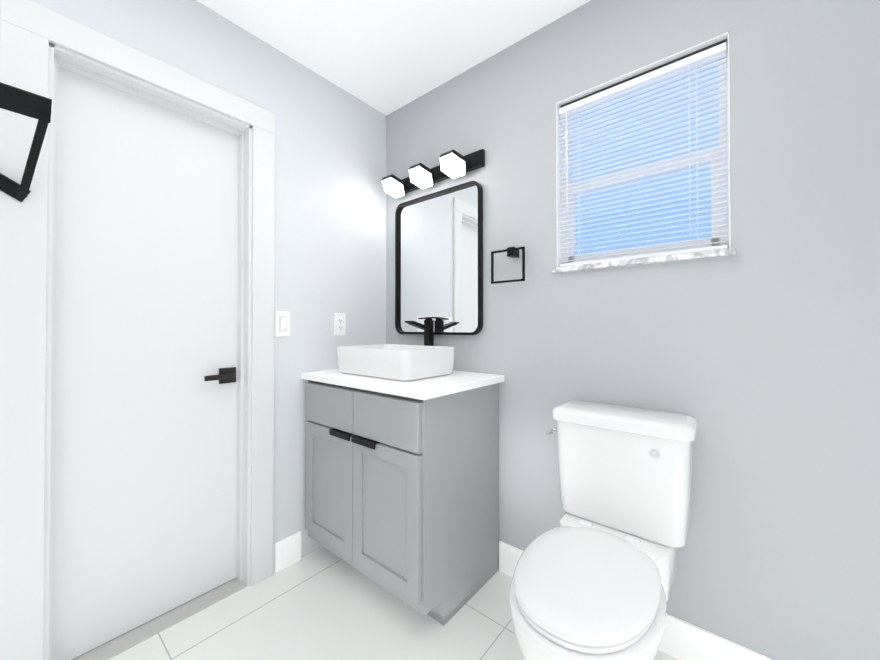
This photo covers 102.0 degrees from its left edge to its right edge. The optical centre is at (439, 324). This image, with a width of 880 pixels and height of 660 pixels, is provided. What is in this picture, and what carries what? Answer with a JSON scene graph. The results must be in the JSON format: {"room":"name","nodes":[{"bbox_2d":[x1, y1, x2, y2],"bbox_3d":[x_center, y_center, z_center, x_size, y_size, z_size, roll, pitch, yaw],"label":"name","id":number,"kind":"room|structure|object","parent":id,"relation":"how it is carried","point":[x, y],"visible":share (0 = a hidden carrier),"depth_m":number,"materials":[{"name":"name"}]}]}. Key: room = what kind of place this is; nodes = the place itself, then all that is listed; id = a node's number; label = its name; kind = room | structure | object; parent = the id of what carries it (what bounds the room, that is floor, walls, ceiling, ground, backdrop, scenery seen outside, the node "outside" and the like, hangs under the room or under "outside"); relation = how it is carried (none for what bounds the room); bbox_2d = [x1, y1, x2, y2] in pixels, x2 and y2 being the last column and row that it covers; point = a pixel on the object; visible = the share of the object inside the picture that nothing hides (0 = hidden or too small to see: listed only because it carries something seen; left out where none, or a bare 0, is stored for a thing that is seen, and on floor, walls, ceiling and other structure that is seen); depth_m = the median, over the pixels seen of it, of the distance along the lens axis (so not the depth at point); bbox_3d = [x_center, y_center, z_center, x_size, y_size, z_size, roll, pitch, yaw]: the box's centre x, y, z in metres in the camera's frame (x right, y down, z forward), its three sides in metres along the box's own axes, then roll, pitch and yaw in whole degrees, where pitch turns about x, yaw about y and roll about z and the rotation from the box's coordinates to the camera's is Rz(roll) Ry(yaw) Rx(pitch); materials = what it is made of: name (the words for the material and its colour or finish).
{"room":"bathroom","nodes":[
{"label":"bathroom","id":0,"kind":"room"},
{"bbox_2d":[31,0,385,571],"bbox_3d":[-1.256,-0.049,1.179,0.120,2.510,2.990,0,-1,40],"label":"wall","id":1,"kind":"structure","parent":0,"point":[330,211],"depth_m":1.76,"materials":[{"name":"white paint"}]},
{"bbox_2d":[0,82,51,201],"bbox_3d":[-1.204,-0.481,0.936,0.276,0.230,0.238,0,-1,40],"label":"towel rack","id":2,"kind":"object","parent":1,"relation":"attached to","point":[23,102],"visible":1,"depth_m":0.96,"materials":[{"name":"black metal"}]},
{"bbox_2d":[0,0,274,659],"bbox_3d":[-1.075,0.083,1.382,0.138,2.130,0.804,0,-1,40],"label":"door frame","id":3,"kind":"structure","parent":1,"relation":"attached to","point":[30,30],"depth_m":1.12,"materials":[{"name":"white wood"}]},
{"bbox_2d":[53,67,238,659],"bbox_3d":[-1.094,0.133,1.397,0.083,2.010,0.584,0,-1,40],"label":"door","id":4,"kind":"structure","parent":1,"relation":"in","point":[145,514],"depth_m":1.35,"materials":[{"name":"white wood"}]},
{"bbox_2d":[72,578,246,659],"bbox_3d":[-1.082,1.151,1.379,0.120,0.018,0.588,0,-1,40],"label":"door sill","id":5,"kind":"structure","parent":1,"relation":"in","point":[110,649],"depth_m":1.36,"materials":[{"name":"grey"}]},
{"bbox_2d":[275,311,289,336],"bbox_3d":[-0.744,-0.005,1.691,0.014,0.120,0.072,0,-1,40],"label":"switch plate","id":6,"kind":"object","parent":1,"relation":"attached to","point":[282,323],"visible":1,"depth_m":1.69,"materials":[{"name":"white plastic"}]},
{"bbox_2d":[334,313,345,334],"bbox_3d":[-0.543,-0.003,1.937,0.009,0.120,0.072,0,-1,40],"label":"electrical outlet plate","id":7,"kind":"object","parent":1,"relation":"attached to","point":[339,323],"visible":1,"depth_m":1.93,"materials":[{"name":"white plastic"}]},
{"bbox_2d":[109,546,677,659],"bbox_3d":[-0.287,1.169,0.364,2.400,0.060,2.750,0,-1,40],"label":"floor","id":8,"kind":"structure","parent":0,"point":[322,603],"depth_m":1.36,"materials":[{"name":"tile"}]},
{"bbox_2d":[301,317,504,625],"bbox_3d":[-0.193,0.553,1.710,0.823,1.195,0.560,0,-1,40],"label":"bathroom vanity","id":9,"kind":"object","parent":8,"relation":"on","point":[402,478],"visible":1,"depth_m":1.46,"materials":[{"name":"painted wood"},{"name":"black metal"}]},
{"bbox_2d":[337,344,454,380],"bbox_3d":[-0.219,0.170,1.726,0.504,0.130,0.350,0,-1,40],"label":"sink","id":10,"kind":"object","parent":9,"relation":"in","point":[384,362],"depth_m":1.57,"materials":[{"name":"white ceramic"}]},
{"bbox_2d":[405,317,434,345],"bbox_3d":[-0.104,0.097,1.847,0.054,0.280,0.192,0,-1,40],"label":"faucet","id":11,"kind":"object","parent":9,"relation":"on","point":[428,326],"depth_m":1.88,"materials":[{"name":"black metal"}]},
{"bbox_2d":[509,401,697,659],"bbox_3d":[0.477,0.721,1.063,0.440,0.847,0.703,0,-1,40],"label":"toilet","id":12,"kind":"object","parent":8,"relation":"on","point":[593,575],"visible":1,"depth_m":1.07,"materials":[{"name":"white ceramic"}]},
{"bbox_2d":[197,0,590,115],"bbox_3d":[-0.287,-1.341,0.385,2.640,0.060,2.990,0,-1,40],"label":"ceiling","id":13,"kind":"structure","parent":0,"point":[386,57],"depth_m":1.59,"materials":[{"name":"white paint"}]},
{"bbox_2d":[386,0,879,659],"bbox_3d":[0.676,-0.047,1.440,2.520,2.510,0.120,0,-1,40],"label":"wall","id":14,"kind":"structure","parent":0,"point":[756,356],"depth_m":1.14,"materials":[{"name":"grey paint"}]},
{"bbox_2d":[381,149,484,197],"bbox_3d":[-0.072,-0.798,1.888,0.635,0.111,0.150,0,-1,40],"label":"sconce","id":15,"kind":"object","parent":14,"relation":"attached to","point":[454,164],"visible":1,"depth_m":1.85,"materials":[{"name":"white glass"}]},
{"bbox_2d":[395,181,482,334],"bbox_3d":[-0.027,-0.329,1.926,0.596,0.762,0.027,0,-1,40],"label":"mirror","id":16,"kind":"object","parent":14,"relation":"attached to","point":[439,256],"visible":1,"depth_m":1.90,"materials":[{"name":"black metal"}]},
{"bbox_2d":[491,247,524,283],"bbox_3d":[0.314,-0.269,1.626,0.168,0.154,0.057,0,-1,40],"label":"towel ring","id":17,"kind":"object","parent":14,"relation":"attached to","point":[512,252],"visible":0.96,"depth_m":1.60,"materials":[{"name":"black metal"}]},
{"bbox_2d":[499,541,772,659],"bbox_3d":[0.883,1.078,1.172,1.569,0.135,0.014,0,-1,40],"label":"baseboard","id":18,"kind":"structure","parent":14,"relation":"attached to","point":[682,639],"depth_m":1.20,"materials":[{"name":"white wood"}]},
{"bbox_2d":[552,31,735,272],"bbox_3d":[0.742,-0.585,1.366,0.597,0.727,0.127,0,-1,40],"label":"window","id":19,"kind":"structure","parent":14,"relation":"in","point":[729,251],"depth_m":1.33,"materials":[{"name":"white plastic"}]},
{"bbox_2d":[559,39,727,266],"bbox_3d":[0.727,-0.597,1.348,0.557,0.699,0.035,0,-1,40],"label":"window blind","id":20,"kind":"object","parent":19,"relation":"attached to","point":[697,59],"visible":0.96,"depth_m":1.31,"materials":[{"name":"white plastic"}]},
{"label":"outside","id":21,"kind":"structure","parent":0,"visible":0},
{"bbox_2d":[572,65,718,254],"bbox_3d":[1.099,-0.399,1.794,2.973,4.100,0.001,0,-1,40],"label":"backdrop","id":22,"kind":"structure","parent":21,"point":[651,212],"depth_m":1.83,"materials":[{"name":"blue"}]}
]}

